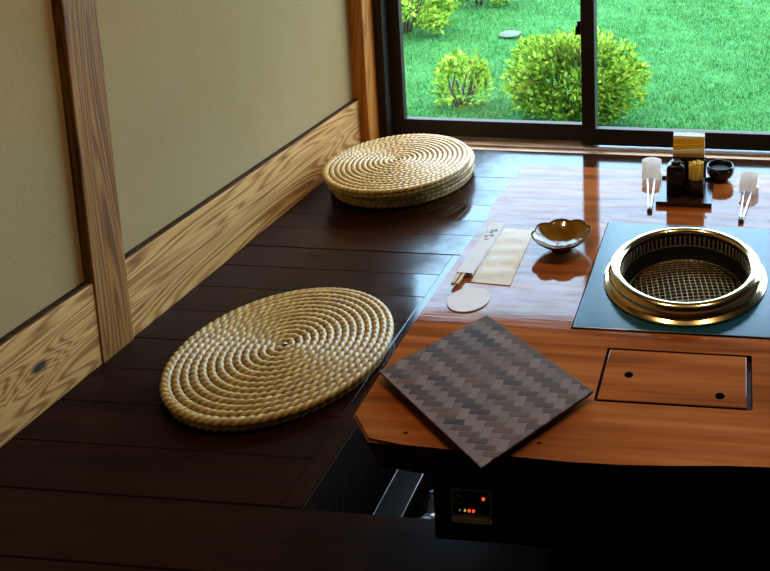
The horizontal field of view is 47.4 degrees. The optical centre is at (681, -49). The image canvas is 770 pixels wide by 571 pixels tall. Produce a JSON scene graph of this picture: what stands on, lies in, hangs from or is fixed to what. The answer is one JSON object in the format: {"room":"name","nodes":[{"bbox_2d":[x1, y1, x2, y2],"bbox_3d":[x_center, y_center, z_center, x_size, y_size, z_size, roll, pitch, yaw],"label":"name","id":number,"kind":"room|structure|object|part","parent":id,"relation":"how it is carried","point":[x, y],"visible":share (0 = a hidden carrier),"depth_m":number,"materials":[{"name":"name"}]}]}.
{"room":"japanese barbecue restaurant","nodes":[
{"label":"japanese barbecue restaurant","id":0,"kind":"room"},
{"bbox_2d":[0,0,353,337],"bbox_3d":[-1.538,0.078,0.690,0.098,2.750,5.200,1,9,4],"label":"wall","id":1,"kind":"structure","parent":0,"point":[200,93],"depth_m":2.07,"materials":[{"name":"paint"}]},
{"bbox_2d":[51,0,133,362],"bbox_3d":[-1.392,-0.228,1.747,0.034,2.460,0.095,1,9,4],"label":"trim","id":2,"kind":"structure","parent":1,"relation":"attached to","point":[76,22],"depth_m":1.84,"materials":[{"name":"brown wood"}]},
{"bbox_2d":[0,99,356,344],"bbox_3d":[-1.494,0.954,0.690,0.016,0.005,4.945,1,9,4],"label":"trim","id":3,"kind":"structure","parent":1,"relation":"attached to","point":[82,285],"depth_m":2.12,"materials":[{"name":"brown wood"}]},
{"bbox_2d":[0,100,361,446],"bbox_3d":[-1.491,1.067,0.714,0.022,0.227,4.960,1,9,4],"label":"baseboard","id":4,"kind":"structure","parent":1,"relation":"attached to","point":[46,359],"depth_m":2.08,"materials":[{"name":"brown wood"}]},
{"bbox_2d":[0,150,769,570],"bbox_3d":[0.603,1.211,0.575,4.220,0.050,4.977,1,9,4],"label":"floor","id":5,"kind":"structure","parent":0,"point":[105,478],"depth_m":1.60,"materials":[{"name":"brown wood"}]},
{"bbox_2d":[159,287,393,431],"bbox_3d":[-0.963,0.965,1.901,0.502,0.036,0.502,1,9,2],"label":"cushion","id":6,"kind":"object","parent":5,"relation":"on","point":[290,375],"visible":1,"depth_m":1.85,"materials":[{"name":"wicker"}]},
{"bbox_2d":[302,425,396,514],"bbox_3d":[0.011,1.233,1.794,1.470,0.447,0.740,1,9,4],"label":"wall","id":7,"kind":"structure","parent":5,"relation":"attached to","point":[354,482],"depth_m":1.68,"materials":[{"name":"black wood"}]},
{"bbox_2d":[373,469,432,517],"bbox_3d":[-0.624,1.305,1.855,0.066,0.222,0.672,1,9,4],"label":"duct","id":8,"kind":"object","parent":7,"relation":"attached to","point":[403,496],"visible":0.02,"depth_m":1.76,"materials":[{"name":"black metal"}]},
{"bbox_2d":[416,481,434,518],"bbox_3d":[-0.526,1.249,1.828,0.127,0.124,0.652,1,9,4],"label":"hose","id":9,"kind":"object","parent":7,"relation":"in","point":[426,509],"visible":0.02,"depth_m":1.73,"materials":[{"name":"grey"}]},
{"bbox_2d":[332,162,474,208],"bbox_3d":[-1.020,0.815,2.890,0.502,0.036,0.502,-3,9,-21],"label":"cushion","id":10,"kind":"object","parent":5,"relation":"on","point":[432,196],"visible":0.22,"depth_m":2.67,"materials":[{"name":"wicker"}]},
{"bbox_2d":[346,146,474,200],"bbox_3d":[-1.014,0.783,2.873,0.502,0.036,0.502,-1,9,-9],"label":"cushion","id":11,"kind":"object","parent":10,"relation":"on","point":[468,169],"visible":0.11,"depth_m":2.70,"materials":[{"name":"wicker"}]},
{"bbox_2d":[322,134,470,198],"bbox_3d":[-1.014,0.758,2.816,0.502,0.036,0.502,7,11,38],"label":"cushion","id":12,"kind":"object","parent":11,"relation":"on","point":[399,165],"visible":1,"depth_m":2.76,"materials":[{"name":"wicker"}]},
{"bbox_2d":[353,166,769,570],"bbox_3d":[0.006,0.846,1.667,1.001,0.350,1.016,1,9,4],"label":"table","id":13,"kind":"object","parent":5,"relation":"on","point":[604,486],"visible":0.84,"depth_m":1.24,"materials":[{"name":"brown wood"}]},
{"bbox_2d":[447,287,489,311],"bbox_3d":[-0.419,0.684,1.546,0.083,0.002,0.083,1,9,4],"label":"coaster","id":14,"kind":"object","parent":13,"relation":"on","point":[469,299],"visible":1,"depth_m":1.54,"materials":[{"name":"white paper"}]},
{"bbox_3d":[-0.337,0.885,1.261,0.066,0.049,0.003,1,9,4],"label":"panel frame","id":15,"kind":"part","parent":13,"relation":"part of","materials":[{"name":"grey plastic"}]},
{"bbox_2d":[379,315,592,469],"bbox_3d":[-0.326,0.716,1.298,0.301,0.015,0.212,8,12,42],"label":"placemat","id":16,"kind":"object","parent":13,"relation":"on","point":[487,390],"visible":1,"depth_m":1.28,"materials":[{"name":"black"}]},
{"bbox_2d":[471,228,533,285],"bbox_3d":[-0.388,0.659,1.710,0.088,0.004,0.231,1,9,2],"label":"napkin","id":17,"kind":"object","parent":13,"relation":"on","point":[499,266],"visible":0.94,"depth_m":1.69,"materials":[{"name":"beige paper"}]},
{"bbox_2d":[457,222,504,275],"bbox_3d":[-0.438,0.650,1.727,0.033,0.007,0.211,1,9,6],"label":"chopstick sleeve","id":18,"kind":"object","parent":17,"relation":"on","point":[474,259],"visible":1,"depth_m":1.71,"materials":[{"name":"white paper"}]},
{"bbox_2d":[451,272,465,284],"bbox_3d":[-0.446,0.654,1.703,0.015,0.005,0.237,1,9,6],"label":"chopsticks","id":19,"kind":"object","parent":18,"relation":"in","point":[458,278],"visible":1,"depth_m":1.60,"materials":[{"name":"brown wood"}]},
{"bbox_2d":[531,218,591,253],"bbox_3d":[-0.265,0.636,1.735,0.130,0.043,0.130,1,9,4],"label":"bowl","id":20,"kind":"object","parent":13,"relation":"on","point":[561,235],"visible":1,"depth_m":1.75,"materials":[{"name":"orange ceramic"}]},
{"bbox_2d":[642,157,660,212],"bbox_3d":[-0.079,0.593,2.013,0.052,0.046,0.229,0,9,-1],"label":"metal tongs","id":21,"kind":"object","parent":13,"relation":"on","point":[651,166],"visible":1,"depth_m":2.07,"materials":[{"name":"silver metal"}]},
{"bbox_3d":[-0.086,0.599,2.014,0.005,0.034,0.218,0,9,-3],"label":"arm","id":22,"kind":"part","parent":21,"relation":"part of","materials":[{"name":"silver metal"}]},
{"bbox_3d":[-0.072,0.599,2.014,0.005,0.034,0.218,0,9,1],"label":"arm","id":23,"kind":"part","parent":21,"relation":"part of","materials":[{"name":"silver metal"}]},
{"bbox_3d":[0.104,0.943,1.226,0.625,0.290,0.030,1,9,4],"label":"panel","id":24,"kind":"part","parent":13,"relation":"part of","materials":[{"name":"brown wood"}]},
{"bbox_2d":[572,222,769,339],"bbox_3d":[0.030,0.675,1.641,0.437,0.008,0.400,1,9,4],"label":"plate","id":25,"kind":"object","parent":13,"relation":"on","point":[596,311],"visible":0.49,"depth_m":1.52,"materials":[{"name":"metal"}]},
{"bbox_2d":[604,227,766,326],"bbox_3d":[0.008,0.700,1.629,0.336,0.123,0.336,1,9,4],"label":"grill","id":26,"kind":"object","parent":25,"relation":"in","point":[671,276],"visible":0.98,"depth_m":1.67,"materials":[{"name":"gold metal"}]},
{"bbox_2d":[621,233,749,300],"bbox_3d":[0.008,0.705,1.630,0.272,0.114,0.272,1,9,4],"label":"bowl","id":27,"kind":"object","parent":26,"relation":"on","point":[654,266],"depth_m":1.71,"materials":[{"name":"metal"}]},
{"bbox_3d":[0.008,0.744,1.636,0.072,0.033,0.072,1,9,4],"label":"burner","id":28,"kind":"part","parent":26,"relation":"part of","materials":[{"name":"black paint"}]},
{"bbox_2d":[597,350,746,409],"bbox_3d":[-0.012,0.726,1.330,0.242,0.012,0.125,1,9,4],"label":"lid","id":29,"kind":"object","parent":13,"relation":"on","point":[636,377],"visible":1,"depth_m":1.32,"materials":[{"name":"brown wood"}]},
{"bbox_2d":[656,175,713,207],"bbox_3d":[0.011,0.611,2.008,0.138,0.012,0.154,1,9,4],"label":"tray","id":30,"kind":"object","parent":13,"relation":"on","point":[663,199],"visible":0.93,"depth_m":1.96,"materials":[{"name":"brown wood"}]},
{"bbox_2d":[666,158,685,197],"bbox_3d":[-0.014,0.570,1.989,0.048,0.088,0.048,1,9,4],"label":"sauce bottle","id":31,"kind":"object","parent":30,"relation":"on","point":[676,168],"visible":1,"depth_m":1.97,"materials":[{"name":"black ceramic"}]},
{"bbox_2d":[670,157,706,185],"bbox_3d":[0.019,0.567,2.050,0.096,0.077,0.036,1,9,4],"label":"napkin holder","id":32,"kind":"object","parent":30,"relation":"on","point":[686,160],"visible":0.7,"depth_m":2.03,"materials":[{"name":"black"}]},
{"bbox_2d":[673,153,703,159],"bbox_3d":[0.018,0.562,2.039,0.082,0.084,0.003,1,9,4],"label":"paper napkin","id":33,"kind":"object","parent":32,"relation":"in","point":[696,155],"visible":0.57,"depth_m":2.03,"materials":[{"name":"brown paper"}]},
{"bbox_2d":[673,149,703,152],"bbox_3d":[0.018,0.555,2.042,0.082,0.094,0.003,1,9,4],"label":"paper napkin","id":34,"kind":"object","parent":32,"relation":"in","point":[688,150],"visible":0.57,"depth_m":2.04,"materials":[{"name":"brown paper"}]},
{"bbox_2d":[673,143,704,149],"bbox_3d":[0.018,0.549,2.045,0.082,0.106,0.003,1,9,4],"label":"paper napkin","id":35,"kind":"object","parent":32,"relation":"in","point":[676,146],"visible":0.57,"depth_m":2.04,"materials":[{"name":"brown paper"}]},
{"bbox_2d":[673,138,704,157],"bbox_3d":[0.019,0.543,2.049,0.082,0.118,0.003,1,9,4],"label":"paper napkin","id":36,"kind":"object","parent":32,"relation":"in","point":[675,140],"visible":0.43,"depth_m":2.04,"materials":[{"name":"brown paper"}]},
{"bbox_2d":[673,135,704,159],"bbox_3d":[0.019,0.540,2.053,0.082,0.122,0.003,1,9,4],"label":"paper napkin","id":37,"kind":"object","parent":32,"relation":"in","point":[674,136],"visible":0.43,"depth_m":2.04,"materials":[{"name":"beige paper"}]},
{"bbox_2d":[674,132,704,135],"bbox_3d":[0.020,0.535,2.056,0.082,0.130,0.003,1,9,4],"label":"paper napkin","id":38,"kind":"object","parent":32,"relation":"in","point":[675,133],"visible":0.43,"depth_m":2.05,"materials":[{"name":"white paper"}]},
{"bbox_2d":[687,176,704,197],"bbox_3d":[0.036,0.592,1.985,0.044,0.047,0.044,1,9,4],"label":"cup","id":39,"kind":"object","parent":30,"relation":"on","point":[695,189],"visible":0.91,"depth_m":1.97,"materials":[{"name":"black ceramic"}]},
{"bbox_2d":[689,165,691,179],"bbox_3d":[0.023,0.574,1.980,0.008,0.076,0.004,0,9,5],"label":"pick","id":40,"kind":"object","parent":39,"relation":"in","point":[690,166],"visible":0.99,"depth_m":1.98,"materials":[{"name":"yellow wood"}]},
{"bbox_2d":[692,163,695,180],"bbox_3d":[0.031,0.571,1.971,0.008,0.083,0.004,1,10,12],"label":"pick","id":41,"kind":"object","parent":39,"relation":"in","point":[693,164],"visible":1,"depth_m":1.97,"materials":[{"name":"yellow wood"}]},
{"bbox_2d":[696,167,698,180],"bbox_3d":[0.040,0.575,1.971,0.008,0.075,0.004,2,10,6],"label":"pick","id":42,"kind":"object","parent":39,"relation":"in","point":[697,168],"visible":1,"depth_m":1.97,"materials":[{"name":"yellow wood"}]},
{"bbox_2d":[700,163,703,179],"bbox_3d":[0.050,0.571,1.977,0.008,0.083,0.004,1,9,-4],"label":"pick","id":43,"kind":"object","parent":39,"relation":"in","point":[701,164],"visible":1,"depth_m":1.97,"materials":[{"name":"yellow wood"}]},
{"bbox_2d":[706,159,733,182],"bbox_3d":[0.103,0.585,2.087,0.074,0.042,0.074,1,9,4],"label":"bowl","id":44,"kind":"object","parent":13,"relation":"on","point":[720,170],"visible":1,"depth_m":2.07,"materials":[{"name":"black ceramic"}]},
{"bbox_2d":[738,170,758,223],"bbox_3d":[0.158,0.604,1.946,0.046,0.046,0.199,2,9,11],"label":"metal tongs","id":45,"kind":"object","parent":13,"relation":"on","point":[749,180],"visible":1,"depth_m":2.00,"materials":[{"name":"silver metal"}]},
{"bbox_3d":[0.151,0.610,1.949,0.005,0.034,0.188,1,9,8],"label":"arm","id":46,"kind":"part","parent":45,"relation":"part of","materials":[{"name":"silver metal"}]},
{"bbox_3d":[0.166,0.610,1.946,0.005,0.034,0.188,2,9,14],"label":"arm","id":47,"kind":"part","parent":45,"relation":"part of","materials":[{"name":"silver metal"}]},
{"bbox_2d":[403,0,769,131],"bbox_3d":[1.276,-1.813,22.497,20.000,0.044,38.800,1,9,4],"label":"ground","id":48,"kind":"structure","parent":0,"point":[678,69],"depth_m":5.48,"materials":[{"name":"plant"}]},
{"bbox_2d":[401,0,459,34],"bbox_3d":[-2.176,0.399,6.088,0.870,0.547,0.812,1,9,4],"label":"bush","id":49,"kind":"object","parent":48,"relation":"on","point":[436,11],"visible":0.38,"depth_m":6.02,"materials":[{"name":"green plant"}]},
{"bbox_3d":[-2.163,0.436,6.054,0.390,0.484,0.260,1,9,4],"label":"stem","id":50,"kind":"part","parent":49,"relation":"part of","materials":[{"name":"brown plant"}]},
{"bbox_2d":[429,46,494,107],"bbox_3d":[-1.240,0.725,4.463,0.348,0.394,0.330,5,10,29],"label":"bush","id":51,"kind":"object","parent":48,"relation":"on","point":[448,66],"visible":1,"depth_m":4.43,"materials":[{"name":"green plant"}]},
{"bbox_3d":[-1.254,0.749,4.476,0.146,0.341,0.169,8,12,43],"label":"stem","id":52,"kind":"part","parent":51,"relation":"part of","materials":[{"name":"brown plant"}]},
{"bbox_2d":[454,0,512,6],"bbox_3d":[-1.863,0.259,7.194,0.838,0.503,0.698,1,9,4],"label":"bush","id":53,"kind":"object","parent":48,"relation":"on","point":[462,1],"visible":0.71,"depth_m":7.09,"materials":[{"name":"green plant"}]},
{"bbox_2d":[498,30,521,37],"bbox_3d":[-1.333,0.639,6.105,0.164,0.040,0.206,1,9,4],"label":"stone","id":54,"kind":"object","parent":48,"relation":"on","point":[511,33],"visible":0.98,"depth_m":6.06,"materials":[{"name":"white stone"}]},
{"bbox_2d":[499,26,654,125],"bbox_3d":[-0.578,0.670,4.308,0.857,0.553,0.588,1,9,4],"label":"bush","id":55,"kind":"object","parent":48,"relation":"on","point":[541,59],"visible":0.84,"depth_m":4.18,"materials":[{"name":"green plant"}]},
{"bbox_3d":[-0.563,0.701,4.308,0.275,0.494,0.348,6,10,32],"label":"stem","id":56,"kind":"part","parent":55,"relation":"part of","materials":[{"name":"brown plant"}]},
{"bbox_3d":[0.815,-0.261,2.996,4.222,2.750,0.180,1,9,4],"label":"wall window","id":57,"kind":"structure","parent":0,"visible":0},
{"bbox_2d":[348,0,769,159],"bbox_3d":[0.450,-0.390,2.968,3.510,2.490,0.255,1,9,4],"label":"window","id":58,"kind":"structure","parent":57,"relation":"attached to","point":[403,124],"depth_m":3.21,"materials":[{"name":"brown metal"}]},
{"bbox_2d":[580,0,769,150],"bbox_3d":[0.052,0.021,3.051,0.904,1.550,0.032,1,9,4],"label":"window","id":59,"kind":"structure","parent":58,"relation":"attached to","point":[592,134],"depth_m":3.15,"materials":[{"name":"brown metal"}]}
]}

